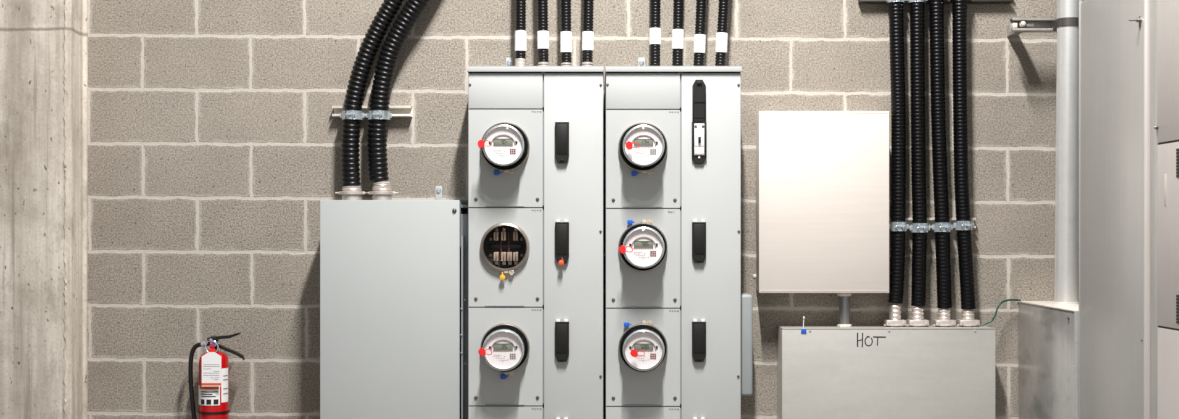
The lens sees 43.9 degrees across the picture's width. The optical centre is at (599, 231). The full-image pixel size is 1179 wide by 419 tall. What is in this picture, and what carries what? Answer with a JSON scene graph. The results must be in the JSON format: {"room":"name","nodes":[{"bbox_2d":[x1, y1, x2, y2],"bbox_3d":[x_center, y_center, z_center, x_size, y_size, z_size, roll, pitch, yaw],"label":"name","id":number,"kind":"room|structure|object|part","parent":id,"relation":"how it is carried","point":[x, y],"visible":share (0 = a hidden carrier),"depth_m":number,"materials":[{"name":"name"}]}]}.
{"room":"electrical room","nodes":[
{"label":"electrical room","id":0,"kind":"room"},
{"bbox_2d":[0,0,87,418],"bbox_3d":[-2.664,-1.180,5.405,1.472,5.400,0.190,0,0,0],"label":"concrete column","id":1,"kind":"structure","parent":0,"point":[32,138],"depth_m":5.31,"materials":[{"name":"concrete"}]},
{"bbox_2d":[63,0,66,418],"bbox_3d":[-1.945,-1.116,5.313,0.015,5.269,0.011,0,0,0],"label":"trim","id":2,"kind":"structure","parent":1,"relation":"attached to","point":[65,14],"depth_m":5.31,"materials":[{"name":"concrete"}]},
{"bbox_2d":[88,0,1083,418],"bbox_3d":[0.100,-1.180,5.600,7.000,5.400,0.200,0,0,0],"label":"wall","id":3,"kind":"structure","parent":0,"point":[214,137],"depth_m":5.50,"materials":[{"name":"concrete"}]},
{"bbox_2d":[198,410,229,413],"bbox_3d":[-1.428,0.758,5.424,0.114,0.310,0.152,0,0,0],"label":"wall bracket","id":4,"kind":"object","parent":3,"relation":"attached to","point":[228,411],"visible":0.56,"depth_m":5.36,"materials":[{"name":"black metal"}]},
{"bbox_2d":[188,332,244,418],"bbox_3d":[-1.419,0.628,5.398,0.206,0.515,0.121,0,0,0],"label":"fire extinguisher","id":5,"kind":"object","parent":4,"relation":"attached to","point":[213,387],"visible":1,"depth_m":5.37,"materials":[{"name":"red metal"}]},
{"bbox_3d":[-1.428,0.664,5.405,0.108,0.444,0.108,0,0,0],"label":"tank","id":6,"kind":"part","parent":5,"relation":"part of","materials":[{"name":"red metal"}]},
{"bbox_3d":[-1.390,0.387,5.405,0.118,0.032,0.024,0,0,0],"label":"lever","id":7,"kind":"part","parent":5,"relation":"part of","materials":[{"name":"black plastic"}]},
{"bbox_3d":[-1.376,0.444,5.405,0.118,0.062,0.024,0,0,0],"label":"carry handle","id":8,"kind":"part","parent":5,"relation":"part of","materials":[{"name":"black plastic"}]},
{"bbox_2d":[332,106,411,116],"bbox_3d":[-0.853,-0.452,5.479,0.295,0.041,0.041,0,0,0],"label":"channel","id":9,"kind":"object","parent":3,"relation":"attached to","point":[397,111],"visible":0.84,"depth_m":5.50,"materials":[{"name":"silver metal"}]},
{"bbox_2d":[340,110,364,119],"bbox_3d":[-0.918,-0.432,5.407,0.092,0.032,0.081,0,0,0],"label":"clamp","id":10,"kind":"object","parent":9,"relation":"attached to","point":[346,114],"visible":0.99,"depth_m":5.38,"materials":[{"name":"metal"}]},
{"bbox_2d":[366,110,391,119],"bbox_3d":[-0.819,-0.432,5.407,0.096,0.032,0.085,0,0,0],"label":"clamp","id":11,"kind":"object","parent":9,"relation":"attached to","point":[372,114],"visible":1,"depth_m":5.38,"materials":[{"name":"metal"}]},
{"bbox_2d":[320,186,467,418],"bbox_3d":[-0.743,0.525,5.371,0.526,1.397,0.258,0,0,0],"label":"electrical cabinet","id":12,"kind":"object","parent":3,"relation":"attached to","point":[394,273],"visible":0.95,"depth_m":5.25,"materials":[{"name":"grey metal"}]},
{"bbox_2d":[335,0,404,199],"bbox_3d":[-0.768,-1.451,5.410,0.423,2.670,0.091,0,0,2],"label":"conduit","id":13,"kind":"object","parent":12,"relation":"on","point":[351,190],"visible":0.99,"depth_m":5.39,"materials":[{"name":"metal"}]},
{"bbox_2d":[367,0,430,199],"bbox_3d":[-0.658,-1.447,5.411,0.421,2.662,0.098,0,0,0],"label":"conduit","id":14,"kind":"object","parent":12,"relation":"on","point":[406,20],"visible":0.99,"depth_m":5.38,"materials":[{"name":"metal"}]},
{"bbox_2d":[467,58,603,418],"bbox_3d":[-0.231,0.258,5.341,0.487,1.828,0.318,0,0,0],"label":"electrical cabinet","id":15,"kind":"object","parent":3,"relation":"attached to","point":[535,232],"visible":1,"depth_m":5.22,"materials":[{"name":"grey metal"}]},
{"bbox_2d":[478,323,529,378],"bbox_3d":[-0.339,0.424,5.151,0.176,0.198,0.137,0,0,0],"label":"electric meter","id":16,"kind":"object","parent":15,"relation":"attached to","point":[505,347],"visible":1,"depth_m":5.12,"materials":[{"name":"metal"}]},
{"bbox_3d":[-0.339,0.414,5.118,0.129,0.129,0.002,0,0,0],"label":"plate","id":17,"kind":"part","parent":16,"relation":"part of","materials":[{"name":"white plastic"}]},
{"bbox_2d":[491,339,515,348],"bbox_3d":[-0.339,0.392,5.115,0.087,0.035,0.004,0,0,0],"label":"hood","id":18,"kind":"object","parent":16,"relation":"attached to","point":[495,343],"depth_m":5.12,"materials":[{"name":"plastic"}]},
{"bbox_2d":[478,122,529,174],"bbox_3d":[-0.339,-0.297,5.151,0.177,0.189,0.137,0,0,0],"label":"electric meter","id":19,"kind":"object","parent":15,"relation":"attached to","point":[504,146],"visible":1,"depth_m":5.12,"materials":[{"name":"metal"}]},
{"bbox_3d":[-0.339,-0.304,5.118,0.129,0.129,0.002,0,0,0],"label":"plate","id":20,"kind":"part","parent":19,"relation":"part of","materials":[{"name":"white plastic"}]},
{"bbox_2d":[491,134,515,143],"bbox_3d":[-0.339,-0.325,5.115,0.087,0.035,0.004,0,0,0],"label":"display","id":21,"kind":"object","parent":19,"relation":"attached to","point":[495,138],"depth_m":5.12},
{"bbox_2d":[480,222,529,280],"bbox_3d":[-0.339,0.070,5.236,0.177,0.208,0.079,0,0,0],"label":"socket","id":22,"kind":"object","parent":15,"relation":"attached to","point":[504,246],"depth_m":5.22,"materials":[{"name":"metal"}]},
{"bbox_3d":[-0.337,0.799,5.225,0.264,0.351,0.010,0,0,0],"label":"meter panel","id":23,"kind":"part","parent":15,"relation":"part of","materials":[{"name":"grey paint"}]},
{"bbox_3d":[-0.337,0.445,5.225,0.264,0.349,0.010,0,0,0],"label":"meter panel","id":24,"kind":"part","parent":15,"relation":"part of","materials":[{"name":"grey paint"}]},
{"bbox_3d":[-0.337,0.091,5.225,0.264,0.351,0.010,0,0,0],"label":"meter panel","id":25,"kind":"part","parent":15,"relation":"part of","materials":[{"name":"grey paint"}]},
{"bbox_3d":[-0.337,-0.263,5.225,0.264,0.348,0.010,0,0,0],"label":"meter panel","id":26,"kind":"part","parent":15,"relation":"part of","materials":[{"name":"grey paint"}]},
{"bbox_3d":[-0.337,-0.504,5.225,0.264,0.126,0.010,0,0,0],"label":"blank panel","id":27,"kind":"part","parent":15,"relation":"part of","materials":[{"name":"grey paint"}]},
{"bbox_2d":[515,0,526,65],"bbox_3d":[-0.292,-1.680,5.380,0.060,2.176,0.055,0,0,-40],"label":"conduit","id":28,"kind":"object","parent":15,"relation":"on","point":[520,32],"visible":0.91,"depth_m":5.36,"materials":[{"name":"plastic"}]},
{"bbox_2d":[537,0,548,65],"bbox_3d":[-0.208,-1.680,5.380,0.060,2.176,0.055,0,0,-40],"label":"conduit","id":29,"kind":"object","parent":15,"relation":"on","point":[542,33],"visible":0.86,"depth_m":5.36,"materials":[{"name":"plastic"}]},
{"bbox_3d":[-0.135,0.379,5.201,0.038,0.103,0.003,0,0,0],"label":"raised panel","id":30,"kind":"part","parent":15,"relation":"part of","materials":[{"name":"black plastic"}]},
{"bbox_3d":[-0.135,0.026,5.201,0.038,0.108,0.003,0,0,0],"label":"raised panel","id":31,"kind":"part","parent":15,"relation":"part of","materials":[{"name":"black plastic"}]},
{"bbox_3d":[-0.135,-0.331,5.201,0.038,0.107,0.003,0,0,0],"label":"raised panel","id":32,"kind":"part","parent":15,"relation":"part of","materials":[{"name":"black plastic"}]},
{"bbox_2d":[560,0,571,65],"bbox_3d":[-0.124,-1.680,5.380,0.060,2.176,0.055,0,0,40],"label":"conduit","id":33,"kind":"object","parent":15,"relation":"on","point":[566,33],"visible":0.91,"depth_m":5.36,"materials":[{"name":"plastic"}]},
{"bbox_2d":[582,0,593,65],"bbox_3d":[-0.046,-1.680,5.380,0.060,2.176,0.055,0,0,-40],"label":"conduit","id":34,"kind":"object","parent":15,"relation":"on","point":[587,34],"visible":0.88,"depth_m":5.36,"materials":[{"name":"plastic"}]},
{"bbox_2d":[605,58,741,418],"bbox_3d":[0.262,0.258,5.346,0.486,1.828,0.308,0,0,0],"label":"cabinet","id":35,"kind":"object","parent":3,"relation":"attached to","point":[693,197],"visible":0.98,"depth_m":5.22,"materials":[{"name":"grey metal"}]},
{"bbox_2d":[618,320,667,372],"bbox_3d":[0.153,0.408,5.145,0.176,0.187,0.149,0,0,0],"label":"electric meter","id":36,"kind":"object","parent":35,"relation":"attached to","point":[642,347],"visible":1,"depth_m":5.12,"materials":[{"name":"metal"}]},
{"bbox_3d":[0.153,0.414,5.118,0.129,0.129,0.002,0,0,0],"label":"plate","id":37,"kind":"part","parent":36,"relation":"part of","materials":[{"name":"white plastic"}]},
{"bbox_2d":[631,339,655,348],"bbox_3d":[0.153,0.392,5.115,0.087,0.035,0.004,0,0,0],"label":"display","id":38,"kind":"object","parent":36,"relation":"attached to","point":[635,343],"depth_m":5.12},
{"bbox_2d":[618,220,667,271],"bbox_3d":[0.153,0.049,5.151,0.176,0.187,0.137,0,0,0],"label":"electric meter","id":39,"kind":"object","parent":35,"relation":"attached to","point":[642,247],"visible":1,"depth_m":5.12,"materials":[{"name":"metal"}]},
{"bbox_3d":[0.153,0.054,5.118,0.129,0.129,0.002,0,0,0],"label":"plate","id":40,"kind":"part","parent":39,"relation":"part of","materials":[{"name":"white plastic"}]},
{"bbox_2d":[631,236,655,245],"bbox_3d":[0.153,0.033,5.115,0.087,0.035,0.004,0,0,0],"label":"display","id":41,"kind":"object","parent":39,"relation":"attached to","point":[635,240],"depth_m":5.12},
{"bbox_2d":[618,123,667,175],"bbox_3d":[0.153,-0.295,5.145,0.176,0.191,0.149,0,0,0],"label":"electric meter","id":42,"kind":"object","parent":35,"relation":"attached to","point":[642,147],"visible":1,"depth_m":5.12,"materials":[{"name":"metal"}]},
{"bbox_3d":[0.153,-0.302,5.118,0.129,0.129,0.002,0,0,0],"label":"plate","id":43,"kind":"part","parent":42,"relation":"part of","materials":[{"name":"white plastic"}]},
{"bbox_2d":[632,134,655,144],"bbox_3d":[0.153,-0.324,5.115,0.087,0.035,0.004,0,0,0],"label":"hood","id":44,"kind":"object","parent":42,"relation":"attached to","point":[643,139],"depth_m":5.12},
{"bbox_3d":[0.154,0.800,5.225,0.264,0.350,0.010,0,0,0],"label":"meter panel","id":45,"kind":"part","parent":35,"relation":"part of","materials":[{"name":"grey paint"}]},
{"bbox_3d":[0.154,0.448,5.225,0.264,0.346,0.010,0,0,0],"label":"meter panel","id":46,"kind":"part","parent":35,"relation":"part of","materials":[{"name":"grey paint"}]},
{"bbox_3d":[0.154,0.094,5.225,0.264,0.352,0.010,0,0,0],"label":"meter panel","id":47,"kind":"part","parent":35,"relation":"part of","materials":[{"name":"grey paint"}]},
{"bbox_3d":[0.154,-0.261,5.225,0.264,0.349,0.010,0,0,0],"label":"meter panel","id":48,"kind":"part","parent":35,"relation":"part of","materials":[{"name":"grey paint"}]},
{"bbox_3d":[0.154,-0.504,5.225,0.264,0.127,0.010,0,0,0],"label":"blank panel","id":49,"kind":"part","parent":35,"relation":"part of","materials":[{"name":"grey paint"}]},
{"bbox_2d":[649,0,660,65],"bbox_3d":[0.202,-1.680,5.380,0.060,2.176,0.055,0,0,-40],"label":"conduit","id":50,"kind":"object","parent":35,"relation":"on","point":[654,30],"visible":0.86,"depth_m":5.36,"materials":[{"name":"plastic"}]},
{"bbox_2d":[672,0,683,65],"bbox_3d":[0.285,-1.680,5.380,0.060,2.176,0.055,0,0,40],"label":"conduit","id":51,"kind":"object","parent":35,"relation":"on","point":[677,31],"visible":0.85,"depth_m":5.36,"materials":[{"name":"plastic"}]},
{"bbox_2d":[692,80,706,163],"bbox_3d":[0.353,-0.393,5.207,0.052,0.301,0.029,0,0,0],"label":"switch","id":52,"kind":"object","parent":35,"relation":"on","point":[699,87],"depth_m":5.21,"materials":[{"name":"black plastic"}]},
{"bbox_3d":[0.353,0.379,5.201,0.038,0.103,0.003,0,0,0],"label":"raised panel","id":53,"kind":"part","parent":35,"relation":"part of","materials":[{"name":"black plastic"}]},
{"bbox_3d":[0.353,0.025,5.201,0.038,0.106,0.003,0,0,0],"label":"raised panel","id":54,"kind":"part","parent":35,"relation":"part of","materials":[{"name":"black plastic"}]},
{"bbox_2d":[693,0,706,65],"bbox_3d":[0.366,-1.680,5.380,0.074,2.176,0.055,0,0,0],"label":"conduit","id":55,"kind":"object","parent":35,"relation":"on","point":[699,37],"visible":0.87,"depth_m":5.36,"materials":[{"name":"plastic"}]},
{"bbox_2d":[715,0,728,65],"bbox_3d":[0.449,-1.680,5.380,0.081,2.176,0.055,0,0,0],"label":"conduit","id":56,"kind":"object","parent":35,"relation":"on","point":[721,35],"visible":0.84,"depth_m":5.36,"materials":[{"name":"plastic"}]},
{"bbox_2d":[741,293,752,395],"bbox_3d":[0.529,0.412,5.370,0.051,0.370,0.140,0,0,0],"label":"junction box","id":57,"kind":"object","parent":35,"relation":"attached to","point":[746,299],"visible":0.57,"depth_m":5.30,"materials":[{"name":"grey metal"}]},
{"bbox_2d":[753,111,890,292],"bbox_3d":[0.821,-0.110,5.424,0.488,0.666,0.151,0,0,0],"label":"enclosure","id":58,"kind":"object","parent":3,"relation":"attached to","point":[822,177],"visible":1,"depth_m":5.35,"materials":[{"name":"silver metal"}]},
{"bbox_2d":[889,218,975,228],"bbox_3d":[1.244,-0.034,5.482,0.323,0.041,0.036,0,0,0],"label":"channel","id":59,"kind":"object","parent":3,"relation":"attached to","point":[930,221],"visible":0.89,"depth_m":5.50,"materials":[{"name":"silver metal"}]},
{"bbox_2d":[889,222,908,230],"bbox_3d":[1.107,-0.020,5.417,0.077,0.034,0.066,0,0,0],"label":"clamp","id":60,"kind":"object","parent":59,"relation":"attached to","point":[893,226],"visible":0.93,"depth_m":5.40,"materials":[{"name":"metal"}]},
{"bbox_2d":[909,223,929,231],"bbox_3d":[1.187,-0.016,5.417,0.077,0.034,0.066,0,0,0],"label":"clamp","id":61,"kind":"object","parent":59,"relation":"attached to","point":[914,227],"visible":1,"depth_m":5.40,"materials":[{"name":"metal"}]},
{"bbox_2d":[932,223,952,231],"bbox_3d":[1.270,-0.018,5.417,0.077,0.034,0.066,0,0,0],"label":"clamp","id":62,"kind":"object","parent":59,"relation":"attached to","point":[936,227],"visible":1,"depth_m":5.40,"materials":[{"name":"metal"}]},
{"bbox_2d":[953,221,973,229],"bbox_3d":[1.350,-0.024,5.417,0.077,0.034,0.066,0,0,0],"label":"clamp","id":63,"kind":"object","parent":59,"relation":"attached to","point":[957,225],"visible":1,"depth_m":5.40,"materials":[{"name":"metal"}]},
{"bbox_2d":[858,0,1012,3],"bbox_3d":[1.257,-0.880,5.480,0.572,0.041,0.040,0,0,0],"label":"channel","id":64,"kind":"object","parent":3,"relation":"attached to","point":[859,1],"visible":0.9,"depth_m":5.47,"materials":[{"name":"silver metal"}]},
{"bbox_2d":[886,0,905,2],"bbox_3d":[1.099,-0.869,5.417,0.077,0.036,0.066,0,0,0],"label":"clamp","id":65,"kind":"object","parent":64,"relation":"attached to","point":[887,1],"visible":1,"depth_m":5.40,"materials":[{"name":"metal"}]},
{"bbox_2d":[907,0,927,2],"bbox_3d":[1.177,-0.869,5.417,0.077,0.036,0.066,0,0,0],"label":"clamp","id":66,"kind":"object","parent":64,"relation":"attached to","point":[908,1],"visible":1,"depth_m":5.40,"materials":[{"name":"metal"}]},
{"bbox_2d":[1007,17,1078,36],"bbox_3d":[1.623,-0.755,5.358,0.290,0.049,0.196,0,0,27],"label":"bracket","id":67,"kind":"object","parent":3,"relation":"attached to","point":[1016,26],"visible":0.74,"depth_m":5.32,"materials":[{"name":"metal"}]},
{"bbox_3d":[1.544,-0.755,5.426,0.026,0.041,0.149,0,0,0],"label":"wall arm","id":68,"kind":"part","parent":67,"relation":"part of"},
{"bbox_3d":[0.100,1.595,2.500,7.000,0.150,6.400,0,0,0],"label":"floor","id":69,"kind":"structure","parent":0,"visible":0},
{"bbox_2d":[777,317,995,418],"bbox_3d":[1.053,0.914,5.412,0.779,1.211,0.172,0,0,0],"label":"electrical box","id":70,"kind":"object","parent":69,"relation":"on","point":[824,371],"visible":0.99,"depth_m":5.33,"materials":[{"name":"grey metal"}]},
{"bbox_2d":[837,293,851,326],"bbox_3d":[0.906,0.285,5.415,0.050,0.130,0.050,0,0,22],"label":"pipe nipple","id":71,"kind":"object","parent":70,"relation":"on","point":[844,298],"visible":0.82,"depth_m":5.40,"materials":[{"name":"metal"}]},
{"bbox_2d":[883,2,906,326],"bbox_3d":[1.095,-0.998,5.425,0.084,2.695,0.072,0,0,0],"label":"conduit","id":72,"kind":"object","parent":70,"relation":"on","point":[896,22],"visible":0.99,"depth_m":5.40,"materials":[{"name":"plastic"}]},
{"bbox_2d":[906,2,929,326],"bbox_3d":[1.179,-0.998,5.425,0.084,2.695,0.072,0,0,0],"label":"conduit","id":73,"kind":"object","parent":70,"relation":"on","point":[917,43],"visible":0.98,"depth_m":5.40,"materials":[{"name":"plastic"}]},
{"bbox_2d":[929,0,955,326],"bbox_3d":[1.270,-0.998,5.425,0.100,2.695,0.072,0,0,0],"label":"conduit","id":74,"kind":"object","parent":70,"relation":"on","point":[936,7],"visible":1,"depth_m":5.40,"materials":[{"name":"plastic"}]},
{"bbox_2d":[952,0,979,326],"bbox_3d":[1.358,-0.998,5.425,0.102,2.695,0.072,0,0,0],"label":"conduit","id":75,"kind":"object","parent":70,"relation":"on","point":[959,7],"visible":1,"depth_m":5.40,"materials":[{"name":"plastic"}]},
{"bbox_2d":[981,299,1020,325],"bbox_3d":[1.493,0.300,5.434,0.165,0.101,0.020,0,0,-14],"label":"ground wire","id":76,"kind":"object","parent":70,"relation":"attached to","point":[1003,301],"visible":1,"depth_m":5.42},
{"bbox_2d":[1017,301,1078,418],"bbox_3d":[1.722,0.889,5.171,0.310,1.261,0.653,0,0,0],"label":"box","id":77,"kind":"object","parent":69,"relation":"on","point":[1048,332],"visible":0.55,"depth_m":5.14,"materials":[{"name":"metal"}]},
{"bbox_3d":[1.724,0.261,5.173,0.307,0.005,0.650,0,0,0],"label":"plate","id":78,"kind":"part","parent":77,"relation":"part of","materials":[{"name":"grey metal"}]},
{"bbox_2d":[1054,0,1078,303],"bbox_3d":[1.693,-1.379,5.265,0.113,3.278,0.085,0,0,0],"label":"pipe","id":79,"kind":"object","parent":77,"relation":"on","point":[1067,64],"visible":0.95,"depth_m":5.23,"materials":[{"name":"grey metal"}]},
{"bbox_2d":[1079,0,1178,418],"bbox_3d":[2.070,0.377,3.869,1.038,2.286,1.938,0,0,0],"label":"tall cabinet","id":80,"kind":"object","parent":69,"relation":"on","point":[1129,49],"visible":1,"depth_m":4.39,"materials":[{"name":"grey metal"}]},
{"bbox_3d":[1.589,0.362,4.548,0.009,2.256,0.579,0,0,0],"label":"panel","id":81,"kind":"part","parent":80,"relation":"part of","materials":[{"name":"metal"}]},
{"bbox_3d":[1.599,0.377,4.240,0.035,2.286,0.030,0,0,0],"label":"corner post","id":82,"kind":"part","parent":80,"relation":"part of","materials":[{"name":"grey metal"}]},
{"bbox_3d":[1.592,-0.505,3.535,0.006,0.502,1.266,0,0,0],"label":"access panel","id":83,"kind":"part","parent":80,"relation":"part of","materials":[{"name":"grey metal"}]},
{"bbox_3d":[1.592,0.009,3.535,0.006,0.514,1.266,0,0,0],"label":"access panel","id":84,"kind":"part","parent":80,"relation":"part of","materials":[{"name":"grey metal"}]},
{"bbox_3d":[1.592,0.881,3.535,0.006,1.218,1.266,0,0,0],"label":"access panel","id":85,"kind":"part","parent":80,"relation":"part of","materials":[{"name":"grey metal"}]}
]}

